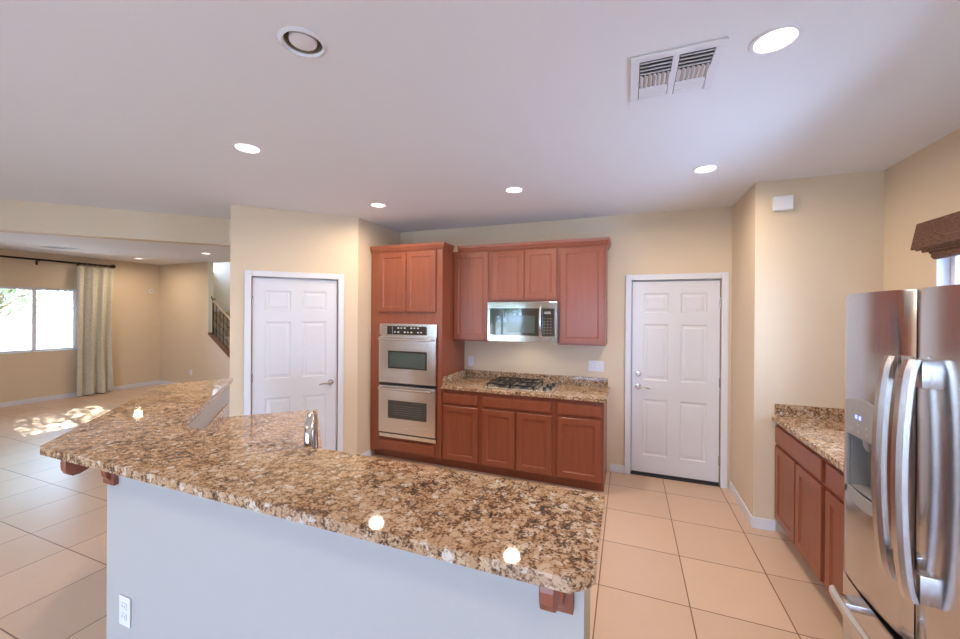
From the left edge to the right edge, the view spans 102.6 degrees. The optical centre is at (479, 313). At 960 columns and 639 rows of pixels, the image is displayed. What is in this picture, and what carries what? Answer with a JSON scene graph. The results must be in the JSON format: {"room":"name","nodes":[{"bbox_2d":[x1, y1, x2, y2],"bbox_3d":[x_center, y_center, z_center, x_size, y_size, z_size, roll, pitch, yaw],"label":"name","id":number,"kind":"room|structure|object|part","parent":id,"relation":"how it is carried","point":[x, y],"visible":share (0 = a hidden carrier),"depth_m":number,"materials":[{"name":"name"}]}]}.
{"room":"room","nodes":[
{"label":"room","id":0,"kind":"room"},
{"bbox_2d":[0,249,159,402],"bbox_3d":[-8.705,0.252,5.627,0.130,2.740,9.720,0,0,21],"label":"wall","id":1,"kind":"structure","parent":0,"point":[135,310],"depth_m":7.54,"materials":[{"name":"beige paint"}]},
{"bbox_2d":[0,286,75,352],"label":"window","id":2,"kind":"structure","parent":1,"relation":"in","point":[33,289],"depth_m":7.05,"materials":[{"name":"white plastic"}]},
{"bbox_2d":[0,349,75,353],"bbox_3d":[-8.134,0.697,6.999,0.080,0.012,1.210,0,0,21],"label":"window sill","id":3,"kind":"structure","parent":1,"relation":"attached to","point":[62,349],"depth_m":7.03,"materials":[{"name":"white"}]},
{"bbox_2d":[0,255,115,267],"bbox_3d":[-8.068,-0.952,6.867,0.165,0.130,2.480,0,0,21],"label":"curtain rod","id":4,"kind":"object","parent":1,"relation":"attached to","point":[4,256],"visible":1,"depth_m":7.18,"materials":[{"name":"brown metal"}]},
{"bbox_2d":[77,266,113,395],"bbox_3d":[-7.707,0.340,7.706,0.146,2.523,0.563,0,0,21],"label":"curtain","id":5,"kind":"object","parent":4,"relation":"hanging from","point":[94,285],"visible":1,"depth_m":7.71,"materials":[{"name":"fabric"}]},
{"bbox_2d":[0,380,158,407],"bbox_3d":[-8.868,1.580,5.025,0.013,0.085,8.240,0,0,21],"label":"baseboard","id":6,"kind":"structure","parent":1,"relation":"attached to","point":[74,394],"depth_m":7.27,"materials":[{"name":"white wood"}]},
{"bbox_2d":[0,199,229,246],"bbox_3d":[-6.483,-0.949,2.838,8.132,0.297,0.141,0,0,-24],"label":"wall header","id":7,"kind":"structure","parent":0,"point":[16,216],"depth_m":3.96,"materials":[{"name":"beige paint"}]},
{"bbox_2d":[159,262,229,382],"bbox_3d":[-5.843,0.265,8.338,3.275,2.740,0.110,0,0,21],"label":"wall","id":8,"kind":"structure","parent":0,"point":[185,344],"depth_m":8.52,"materials":[{"name":"beige paint"}]},
{"bbox_2d":[159,380,178,384],"bbox_3d":[-5.891,1.592,8.289,3.211,0.085,0.012,0,0,21],"label":"baseboard","id":9,"kind":"structure","parent":8,"relation":"attached to","point":[160,381],"depth_m":8.77,"materials":[{"name":"white wood"}]},
{"bbox_2d":[208,262,213,332],"bbox_3d":[-5.836,-0.335,8.335,0.012,1.540,0.108,0,0,21],"label":"trim","id":10,"kind":"structure","parent":8,"relation":"attached to","point":[210,265],"depth_m":8.32,"materials":[{"name":"beige paint"}]},
{"bbox_2d":[208,296,229,357],"bbox_3d":[-5.105,0.606,8.055,1.570,1.955,0.120,0,0,21],"label":"stair railing","id":11,"kind":"object","parent":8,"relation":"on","point":[212,335],"visible":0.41,"depth_m":8.23,"materials":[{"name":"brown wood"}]},
{"bbox_3d":[-5.765,0.100,8.308,0.026,0.710,0.026,0,0,43],"label":"newel post","id":12,"kind":"part","parent":11,"relation":"part of","materials":[{"name":"brown metal"}]},
{"bbox_3d":[-5.081,0.270,8.046,1.490,1.083,0.047,0,0,21],"label":"handrail","id":13,"kind":"part","parent":11,"relation":"part of","materials":[{"name":"beige wood"}]},
{"bbox_2d":[213,262,229,307],"bbox_3d":[-4.157,-0.806,9.014,5.925,4.900,0.140,0,0,21],"label":"wall","id":14,"kind":"structure","parent":0,"point":[221,270],"depth_m":9.89,"materials":[{"name":"beige paint"}]},
{"bbox_2d":[230,204,357,453],"bbox_3d":[-1.932,0.300,4.078,1.205,2.740,0.110,0,0,-24],"label":"wall","id":15,"kind":"structure","parent":0,"point":[261,239],"depth_m":4.02,"materials":[{"name":"beige paint"}]},
{"bbox_2d":[244,270,343,451],"bbox_3d":[-1.934,0.620,4.050,0.936,2.100,0.143,0,0,-24],"label":"door","id":16,"kind":"structure","parent":15,"relation":"in","point":[298,324],"depth_m":4.04,"materials":[{"name":"white paint"}]},
{"bbox_2d":[106,385,589,638],"bbox_3d":[-1.052,1.109,1.688,2.992,1.144,0.793,0,0,41],"label":"wall","id":17,"kind":"structure","parent":0,"point":[189,566],"depth_m":1.24,"materials":[{"name":"grey paint"}]},
{"bbox_2d":[60,460,117,485],"bbox_3d":[-1.508,0.609,1.484,0.072,0.150,0.151,0,0,21],"label":"corbel","id":18,"kind":"object","parent":17,"relation":"attached to","point":[68,468],"visible":0.48,"depth_m":1.45,"materials":[{"name":"brown wood"}]},
{"bbox_3d":[-1.511,0.601,1.476,0.032,0.132,0.134,0,0,21],"label":"bracket arm","id":19,"kind":"part","parent":18,"relation":"part of","materials":[{"name":"brown wood"}]},
{"bbox_3d":[-1.484,0.609,1.546,0.072,0.150,0.016,0,0,21],"label":"plate","id":20,"kind":"part","parent":18,"relation":"part of","materials":[{"name":"brown wood"}]},
{"bbox_2d":[119,594,130,627],"bbox_3d":[-1.404,1.176,1.520,0.070,0.115,0.009,0,0,21],"label":"wall outlet","id":21,"kind":"object","parent":17,"relation":"attached to","point":[124,602],"visible":1,"depth_m":1.51,"materials":[{"name":"white plastic"}]},
{"bbox_2d":[121,612,125,621],"bbox_3d":[-1.405,1.196,1.518,0.032,0.028,0.003,0,0,21],"label":"receptacle","id":22,"kind":"object","parent":21,"relation":"attached to","point":[123,614],"depth_m":1.52,"materials":[{"name":"grey plastic"}]},
{"bbox_2d":[121,602,126,610],"bbox_3d":[-1.405,1.156,1.517,0.032,0.028,0.003,0,0,21],"label":"receptacle","id":23,"kind":"object","parent":21,"relation":"attached to","point":[123,604],"depth_m":1.52,"materials":[{"name":"grey plastic"}]},
{"bbox_2d":[205,404,229,431],"bbox_3d":[-1.604,0.714,2.269,0.020,0.096,1.230,0,0,-24],"label":"backsplash","id":24,"kind":"structure","parent":17,"relation":"attached to","point":[223,415],"depth_m":2.53,"materials":[{"name":"stone"}]},
{"bbox_2d":[40,378,604,593],"bbox_3d":[-1.079,0.521,1.628,3.109,0.030,1.014,0,0,40],"label":"countertop","id":25,"kind":"structure","parent":17,"relation":"on","point":[547,536],"depth_m":1.11,"materials":[{"name":"stone"}]},
{"bbox_2d":[539,586,573,614],"bbox_3d":[0.160,0.622,0.844,0.072,0.150,0.151,0,0,21],"label":"corbel","id":26,"kind":"object","parent":17,"relation":"attached to","point":[550,600],"visible":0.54,"depth_m":0.78,"materials":[{"name":"brown wood"}]},
{"bbox_3d":[0.157,0.613,0.836,0.032,0.132,0.134,0,0,21],"label":"bracket arm","id":27,"kind":"part","parent":26,"relation":"part of","materials":[{"name":"brown wood"}]},
{"bbox_3d":[0.184,0.622,0.907,0.072,0.150,0.016,0,0,21],"label":"plate","id":28,"kind":"part","parent":26,"relation":"part of","materials":[{"name":"brown wood"}]},
{"bbox_2d":[357,218,399,455],"bbox_3d":[-1.261,0.303,4.694,0.110,2.740,0.855,0,0,21],"label":"wall","id":29,"kind":"structure","parent":0,"point":[370,234],"depth_m":4.41,"materials":[{"name":"beige paint"}]},
{"bbox_2d":[361,450,370,455],"bbox_3d":[-1.321,1.631,4.390,0.012,0.085,0.226,0,0,21],"label":"baseboard","id":30,"kind":"structure","parent":29,"relation":"attached to","point":[367,453],"depth_m":4.44,"materials":[{"name":"white wood"}]},
{"bbox_2d":[0,384,842,638],"bbox_3d":[-3.149,1.723,3.498,12.091,0.120,9.720,0,0,21],"label":"floor","id":31,"kind":"structure","parent":0,"point":[678,559],"depth_m":2.65,"materials":[{"name":"tile"}]},
{"bbox_2d":[214,312,229,349],"bbox_3d":[-5.471,0.799,8.822,3.120,1.674,0.919,0,0,21],"label":"staircase","id":32,"kind":"structure","parent":31,"relation":"on","point":[220,314],"depth_m":8.56,"materials":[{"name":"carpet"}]},
{"bbox_2d":[370,242,464,465],"bbox_3d":[-0.721,0.453,4.593,0.954,2.448,0.654,0,0,21],"label":"tall cabinet","id":33,"kind":"object","parent":31,"relation":"on","point":[412,283],"visible":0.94,"depth_m":4.31,"materials":[{"name":"brown wood"}]},
{"bbox_3d":[-0.995,-0.355,4.375,0.357,0.670,0.020,0,0,21],"label":"door","id":34,"kind":"part","parent":33,"relation":"part of","materials":[{"name":"brown wood"}]},
{"bbox_3d":[-0.827,1.495,4.305,0.705,0.108,0.029,0,0,21],"label":"drawer","id":35,"kind":"part","parent":33,"relation":"part of","materials":[{"name":"brown wood"}]},
{"bbox_2d":[378,323,437,443],"bbox_3d":[-0.725,0.759,4.523,0.730,1.288,0.670,0,0,21],"label":"double oven","id":36,"kind":"object","parent":33,"relation":"in","point":[407,388],"visible":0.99,"depth_m":4.26,"materials":[{"name":"silver metal"}]},
{"bbox_3d":[-0.811,0.798,4.300,0.722,0.030,0.014,0,0,21],"label":"gap trim","id":37,"kind":"part","parent":36,"relation":"part of","materials":[{"name":"black plastic"}]},
{"bbox_3d":[-0.808,0.180,4.294,0.730,0.130,0.024,0,0,21],"label":"control panel","id":38,"kind":"part","parent":36,"relation":"part of","materials":[{"name":"silver metal"}]},
{"bbox_3d":[-0.782,-0.733,4.410,0.954,0.076,0.266,0,0,21],"label":"crown moulding","id":39,"kind":"part","parent":33,"relation":"part of","materials":[{"name":"brown wood"}]},
{"bbox_3d":[-0.650,-0.352,4.243,0.365,0.670,0.020,0,0,21],"label":"door","id":40,"kind":"part","parent":33,"relation":"part of","materials":[{"name":"brown wood"}]},
{"bbox_2d":[442,389,481,471],"bbox_3d":[-0.102,1.248,4.369,0.438,0.867,0.630,0,0,21],"label":"base cabinet","id":41,"kind":"object","parent":31,"relation":"on","point":[460,409],"visible":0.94,"depth_m":4.08,"materials":[{"name":"brown wood"}]},
{"bbox_3d":[-0.210,1.276,4.084,0.393,0.574,0.020,0,0,21],"label":"door","id":42,"kind":"part","parent":41,"relation":"part of","materials":[{"name":"brown wood"}]},
{"bbox_3d":[-0.208,0.906,4.083,0.393,0.106,0.021,0,0,21],"label":"drawer","id":43,"kind":"part","parent":41,"relation":"part of","materials":[{"name":"brown wood"}]},
{"bbox_2d":[441,369,609,402],"bbox_3d":[0.487,0.754,4.135,1.698,0.127,0.644,0,0,21],"label":"countertop","id":44,"kind":"structure","parent":41,"relation":"on","point":[589,389],"depth_m":4.16,"materials":[{"name":"stone"}]},
{"bbox_2d":[486,376,559,392],"bbox_3d":[0.472,0.754,4.140,0.700,0.052,0.470,0,0,21],"label":"gas cooktop","id":45,"kind":"object","parent":44,"relation":"in","point":[500,383],"visible":1,"depth_m":4.07,"materials":[{"name":"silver metal"}]},
{"bbox_2d":[480,392,554,483],"bbox_3d":[0.462,1.252,4.152,0.769,0.867,0.630,0,0,21],"label":"base cabinet","id":46,"kind":"object","parent":31,"relation":"on","point":[517,432],"visible":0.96,"depth_m":3.86,"materials":[{"name":"brown wood"}]},
{"bbox_3d":[0.185,1.279,3.933,0.350,0.574,0.020,0,0,21],"label":"door","id":47,"kind":"part","parent":46,"relation":"part of","materials":[{"name":"brown wood"}]},
{"bbox_3d":[0.359,0.910,3.865,0.702,0.106,0.021,0,0,21],"label":"drawer","id":48,"kind":"part","parent":46,"relation":"part of","materials":[{"name":"brown wood"}]},
{"bbox_3d":[0.530,1.282,3.801,0.348,0.574,0.020,0,0,21],"label":"door","id":49,"kind":"part","parent":46,"relation":"part of","materials":[{"name":"brown wood"}]},
{"bbox_2d":[553,399,606,491],"bbox_3d":[1.038,1.256,3.931,0.463,0.867,0.630,0,0,21],"label":"base cabinet","id":50,"kind":"object","parent":31,"relation":"on","point":[580,427],"visible":0.98,"depth_m":3.65,"materials":[{"name":"brown wood"}]},
{"bbox_3d":[0.936,0.915,3.645,0.403,0.106,0.021,0,0,21],"label":"drawer","id":51,"kind":"part","parent":50,"relation":"part of","materials":[{"name":"brown wood"}]},
{"bbox_3d":[0.934,1.285,3.646,0.403,0.574,0.020,0,0,21],"label":"door","id":52,"kind":"part","parent":50,"relation":"part of","materials":[{"name":"brown wood"}]},
{"bbox_2d":[774,424,826,584],"bbox_3d":[2.453,1.269,2.517,0.652,0.867,0.816,0,0,21],"label":"base cabinet","id":53,"kind":"object","parent":31,"relation":"on","point":[800,471],"visible":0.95,"depth_m":2.53,"materials":[{"name":"brown wood"}]},
{"bbox_3d":[2.226,1.301,2.805,0.020,0.562,0.370,0,0,21],"label":"door","id":54,"kind":"part","parent":53,"relation":"part of","materials":[{"name":"brown wood"}]},
{"bbox_3d":[2.158,0.930,2.622,0.021,0.130,0.760,0,0,21],"label":"drawer","id":55,"kind":"part","parent":53,"relation":"part of","materials":[{"name":"brown wood"}]},
{"bbox_3d":[2.086,1.301,2.441,0.020,0.562,0.370,0,0,21],"label":"door","id":56,"kind":"part","parent":53,"relation":"part of","materials":[{"name":"brown wood"}]},
{"bbox_2d":[825,461,843,593],"bbox_3d":[2.218,1.269,1.904,0.652,0.867,0.494,0,0,21],"label":"base cabinet","id":57,"kind":"object","parent":31,"relation":"on","point":[834,494],"visible":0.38,"depth_m":2.14,"materials":[{"name":"brown wood"}]},
{"bbox_2d":[772,404,843,471],"bbox_3d":[2.359,0.770,2.281,0.665,0.129,1.324,0,0,21],"label":"countertop","id":58,"kind":"structure","parent":57,"relation":"on","point":[821,429],"depth_m":2.70,"materials":[{"name":"stone"}]},
{"bbox_3d":[1.924,0.930,2.011,0.021,0.130,0.445,0,0,21],"label":"drawer","id":59,"kind":"part","parent":57,"relation":"part of","materials":[{"name":"brown wood"}]},
{"bbox_2d":[829,284,959,638],"bbox_3d":[1.850,0.802,1.260,0.866,1.775,0.937,0,0,21],"label":"refrigerator","id":60,"kind":"object","parent":31,"relation":"on","point":[901,521],"visible":1,"depth_m":1.37,"materials":[{"name":"grey metal"}]},
{"bbox_3d":[1.485,1.263,1.385,0.093,0.038,0.800,0,0,21],"label":"handle","id":61,"kind":"part","parent":60,"relation":"part of","materials":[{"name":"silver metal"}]},
{"bbox_3d":[1.613,0.466,1.628,0.002,0.105,0.205,0,0,21],"label":"display panel","id":62,"kind":"part","parent":60,"relation":"part of","materials":[{"name":"grey plastic"}]},
{"bbox_3d":[1.651,0.561,1.630,0.044,0.046,0.044,0,0,21],"label":"spout","id":63,"kind":"part","parent":60,"relation":"part of","materials":[{"name":"grey plastic"}]},
{"bbox_3d":[1.560,1.409,1.371,0.092,0.410,0.937,0,0,21],"label":"freezer drawer","id":64,"kind":"part","parent":60,"relation":"part of","materials":[{"name":"silver metal"}]},
{"bbox_3d":[1.649,0.548,1.582,0.090,1.272,0.479,0,0,21],"label":"door","id":65,"kind":"part","parent":60,"relation":"part of","materials":[{"name":"silver metal"}]},
{"bbox_3d":[1.507,0.558,1.413,0.096,0.810,0.048,0,0,21],"label":"handle","id":66,"kind":"part","parent":60,"relation":"part of","materials":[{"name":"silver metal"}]},
{"bbox_3d":[1.456,0.558,1.293,0.104,0.810,0.048,0,0,21],"label":"handle","id":67,"kind":"part","parent":60,"relation":"part of","materials":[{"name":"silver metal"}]},
{"bbox_3d":[1.480,0.548,1.142,0.090,1.272,0.452,0,0,21],"label":"door","id":68,"kind":"part","parent":60,"relation":"part of","materials":[{"name":"silver metal"}]},
{"bbox_3d":[-0.733,1.244,2.134,2.578,0.877,1.278,0,0,21],"label":"base cabinet","id":69,"kind":"object","parent":31,"relation":"on","visible":0},
{"bbox_2d":[205,404,321,447],"bbox_3d":[-0.807,0.738,1.948,2.764,0.132,1.101,0,0,40],"label":"countertop","id":70,"kind":"structure","parent":69,"relation":"on","point":[287,427],"depth_m":2.58,"materials":[{"name":"stone"}]},
{"bbox_2d":[304,410,317,447],"bbox_3d":[-0.687,0.587,1.609,0.096,0.364,0.231,0,0,-19],"label":"faucet","id":71,"kind":"object","parent":70,"relation":"on","point":[311,430],"visible":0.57,"depth_m":1.53,"materials":[{"name":"grey metal"}]},
{"bbox_2d":[0,0,959,264],"bbox_3d":[-3.353,-1.202,2.908,12.091,0.250,8.470,0,0,21],"label":"ceiling","id":72,"kind":"structure","parent":0,"point":[427,111],"depth_m":1.95,"materials":[{"name":"white paint"}]},
{"bbox_2d":[42,246,82,250],"bbox_3d":[-7.062,-1.102,6.508,0.300,0.013,0.400,0,0,21],"label":"ceiling vent","id":73,"kind":"object","parent":72,"relation":"in","point":[53,247],"visible":1,"depth_m":6.49,"materials":[{"name":"white plastic"}]},
{"bbox_2d":[231,142,262,153],"bbox_3d":[-1.496,-1.076,2.474,0.174,0.034,0.174,0,0,21],"label":"recessed light","id":74,"kind":"object","parent":72,"relation":"in","point":[245,146],"visible":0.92,"depth_m":2.48,"materials":[{"name":"white plastic"}]},
{"bbox_2d":[277,26,327,58],"bbox_3d":[-0.691,-1.097,1.502,0.178,0.098,0.178,0,0,21],"label":"recessed light","id":75,"kind":"object","parent":72,"relation":"in","point":[302,42],"visible":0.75,"depth_m":1.50,"materials":[{"name":"white plastic"}]},
{"bbox_3d":[-0.691,-1.097,1.502,0.104,0.088,0.104,0,0,21],"label":"bulb","id":76,"kind":"part","parent":75,"relation":"part of","materials":[{"name":"white glass"}]},
{"bbox_2d":[369,203,386,207],"bbox_3d":[-0.998,-1.075,3.774,0.174,0.034,0.174,0,0,21],"label":"recessed light","id":77,"kind":"object","parent":72,"relation":"in","point":[373,204],"visible":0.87,"depth_m":3.77,"materials":[{"name":"grey plastic"}]},
{"bbox_2d":[504,187,523,193],"bbox_3d":[0.290,-1.066,3.281,0.174,0.034,0.174,0,0,21],"label":"recessed light","id":78,"kind":"object","parent":72,"relation":"in","point":[511,189],"visible":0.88,"depth_m":3.28,"materials":[{"name":"grey plastic"}]},
{"bbox_2d":[630,37,728,104],"bbox_3d":[0.844,-1.039,1.685,0.345,0.013,0.370,0,0,21],"label":"ceiling vent","id":79,"kind":"object","parent":72,"relation":"in","point":[690,69],"visible":1,"depth_m":1.65,"materials":[{"name":"white plastic"}]},
{"bbox_2d":[692,164,719,173],"bbox_3d":[1.629,-1.056,2.778,0.174,0.034,0.174,0,0,21],"label":"recessed light","id":80,"kind":"object","parent":72,"relation":"in","point":[711,166],"visible":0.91,"depth_m":2.78,"materials":[{"name":"grey plastic"}]},
{"bbox_2d":[748,23,804,55],"bbox_3d":[1.128,-1.056,1.469,0.174,0.034,0.174,0,0,21],"label":"recessed light","id":81,"kind":"object","parent":72,"relation":"in","point":[773,37],"visible":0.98,"depth_m":1.47,"materials":[{"name":"grey plastic"}]},
{"bbox_2d":[400,206,731,487],"bbox_3d":[0.666,0.316,4.477,3.844,2.740,0.120,0,0,21],"label":"wall","id":82,"kind":"structure","parent":0,"point":[694,240],"depth_m":4.11,"materials":[{"name":"beige paint"}]},
{"bbox_2d":[468,356,473,365],"bbox_3d":[-0.113,0.581,4.706,0.070,0.115,0.009,0,0,21],"label":"wall outlet","id":83,"kind":"object","parent":82,"relation":"attached to","point":[470,358],"visible":1,"depth_m":4.70,"materials":[{"name":"white plastic"}]},
{"bbox_2d":[453,252,489,341],"bbox_3d":[-0.043,-0.200,4.497,0.437,1.018,0.349,0,0,21],"label":"upper cabinet","id":84,"kind":"object","parent":82,"relation":"attached to","point":[471,270],"visible":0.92,"depth_m":4.34,"materials":[{"name":"brown wood"}]},
{"bbox_2d":[490,248,558,301],"bbox_3d":[0.518,-0.417,4.282,0.759,0.575,0.349,0,0,21],"label":"upper cabinet","id":85,"kind":"object","parent":82,"relation":"attached to","point":[529,275],"visible":0.98,"depth_m":4.11,"materials":[{"name":"brown wood"}]},
{"bbox_3d":[0.305,-0.417,4.187,0.357,0.528,0.020,0,0,21],"label":"door","id":86,"kind":"part","parent":85,"relation":"part of","materials":[{"name":"brown wood"}]},
{"bbox_2d":[487,302,557,342],"bbox_3d":[0.494,0.090,4.230,0.757,0.429,0.462,0,0,21],"label":"microwave","id":87,"kind":"object","parent":85,"relation":"attached to","point":[534,322],"visible":1,"depth_m":4.06,"materials":[{"name":"grey metal"}]},
{"bbox_3d":[0.365,0.088,4.093,0.555,0.288,0.004,0,0,21],"label":"door glass","id":88,"kind":"part","parent":87,"relation":"part of","materials":[{"name":"black glass"}]},
{"bbox_3d":[0.619,0.089,3.969,0.027,0.341,0.064,0,0,21],"label":"handle","id":89,"kind":"part","parent":87,"relation":"part of","materials":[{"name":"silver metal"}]},
{"bbox_3d":[0.639,-0.414,4.059,0.342,0.528,0.020,0,0,21],"label":"door","id":90,"kind":"part","parent":85,"relation":"part of","materials":[{"name":"brown wood"}]},
{"bbox_2d":[457,237,610,252],"bbox_3d":[0.576,-0.724,4.252,1.646,0.076,0.364,0,0,21],"label":"crown molding","id":91,"kind":"structure","parent":82,"relation":"attached to","point":[599,241],"depth_m":4.06,"materials":[{"name":"brown wood"}]},
{"bbox_2d":[466,369,607,386],"bbox_3d":[0.601,0.736,4.426,1.658,0.090,0.020,0,0,21],"label":"backsplash","id":92,"kind":"structure","parent":82,"relation":"attached to","point":[576,380],"depth_m":4.36,"materials":[{"name":"stone"}]},
{"bbox_2d":[558,245,607,345],"bbox_3d":[1.091,-0.188,4.062,0.471,1.024,0.349,0,0,21],"label":"upper cabinet","id":93,"kind":"object","parent":82,"relation":"attached to","point":[583,271],"visible":0.99,"depth_m":3.90,"materials":[{"name":"brown wood"}]},
{"bbox_2d":[588,360,603,371],"bbox_3d":[1.260,0.571,4.179,0.162,0.115,0.010,0,0,21],"label":"light switch","id":94,"kind":"object","parent":82,"relation":"attached to","point":[598,366],"visible":1,"depth_m":4.18,"materials":[{"name":"white plastic"}]},
{"bbox_2d":[610,463,623,472],"bbox_3d":[1.460,1.650,4.100,0.146,0.085,0.012,0,0,21],"label":"baseboard","id":95,"kind":"structure","parent":82,"relation":"attached to","point":[618,468],"depth_m":4.10,"materials":[{"name":"white"}]},
{"bbox_2d":[624,272,728,488],"bbox_3d":[1.987,0.646,3.943,0.936,2.100,0.153,0,0,21],"label":"door","id":96,"kind":"structure","parent":82,"relation":"in","point":[672,327],"depth_m":3.92,"materials":[{"name":"white paint"}]},
{"bbox_2d":[730,170,884,532],"bbox_3d":[2.752,0.333,3.291,0.902,2.740,0.842,0,0,21],"label":"wall","id":97,"kind":"structure","parent":0,"point":[794,270],"depth_m":2.97,"materials":[{"name":"beige paint"}]},
{"bbox_2d":[729,481,752,527],"bbox_3d":[2.288,1.657,3.383,0.012,0.085,0.709,0,0,21],"label":"baseboard","id":98,"kind":"structure","parent":97,"relation":"attached to","point":[746,512],"depth_m":3.32,"materials":[{"name":"white wood"}]},
{"bbox_2d":[753,517,774,530],"bbox_3d":[2.237,1.657,3.030,0.147,0.085,0.012,0,0,21],"label":"baseboard","id":99,"kind":"structure","parent":97,"relation":"attached to","point":[760,523],"depth_m":3.02,"materials":[{"name":"white wood"}]},
{"bbox_2d":[772,195,793,210],"bbox_3d":[2.340,-0.852,2.974,0.124,0.108,0.044,0,0,21],"label":"door chime","id":100,"kind":"object","parent":97,"relation":"attached to","point":[779,203],"visible":1,"depth_m":2.96,"materials":[{"name":"white plastic"}]},
{"bbox_2d":[775,404,843,420],"bbox_3d":[2.602,0.750,2.886,0.645,0.088,0.020,0,0,21],"label":"backsplash","id":101,"kind":"structure","parent":97,"relation":"attached to","point":[814,412],"depth_m":2.92,"materials":[{"name":"stone"}]},
{"bbox_2d":[884,128,959,290],"bbox_3d":[1.830,0.334,-0.210,0.120,2.740,6.357,0,0,21],"label":"wall","id":102,"kind":"structure","parent":0,"point":[924,186],"depth_m":2.47,"materials":[{"name":"beige paint"}]},
{"bbox_2d":[910,211,959,258],"bbox_3d":[2.402,-0.433,1.578,0.099,0.230,1.665,0,0,21],"label":"window shade","id":103,"kind":"object","parent":102,"relation":"attached to","point":[939,237],"visible":1,"depth_m":2.18,"materials":[{"name":"brown wood"}]},
{"bbox_2d":[936,257,949,285],"bbox_3d":[2.757,0.085,2.292,0.059,1.000,0.006,0,0,21],"label":"window","id":104,"kind":"structure","parent":102,"relation":"in","point":[942,265],"depth_m":2.29,"materials":[{"name":"white"}]},
{"bbox_2d":[950,255,959,284],"bbox_3d":[2.526,0.085,1.538,0.054,1.000,1.580,0,0,21],"label":"window","id":105,"kind":"structure","parent":102,"relation":"in","point":[955,260],"depth_m":2.25,"materials":[{"name":"white glass"}]},
{"label":"outside","id":106,"kind":"structure","parent":0,"visible":0},
{"bbox_3d":[-16.354,1.732,5.195,13.765,0.080,30.000,0,0,21],"label":"ground","id":107,"kind":"structure","parent":106,"visible":0},
{"bbox_2d":[0,289,71,339],"bbox_3d":[-10.379,-0.836,8.139,3.499,5.133,4.102,0,0,18],"label":"tree","id":108,"kind":"object","parent":107,"relation":"on","point":[5,302],"visible":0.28,"depth_m":8.59,"materials":[{"name":"green plant"}]}
]}

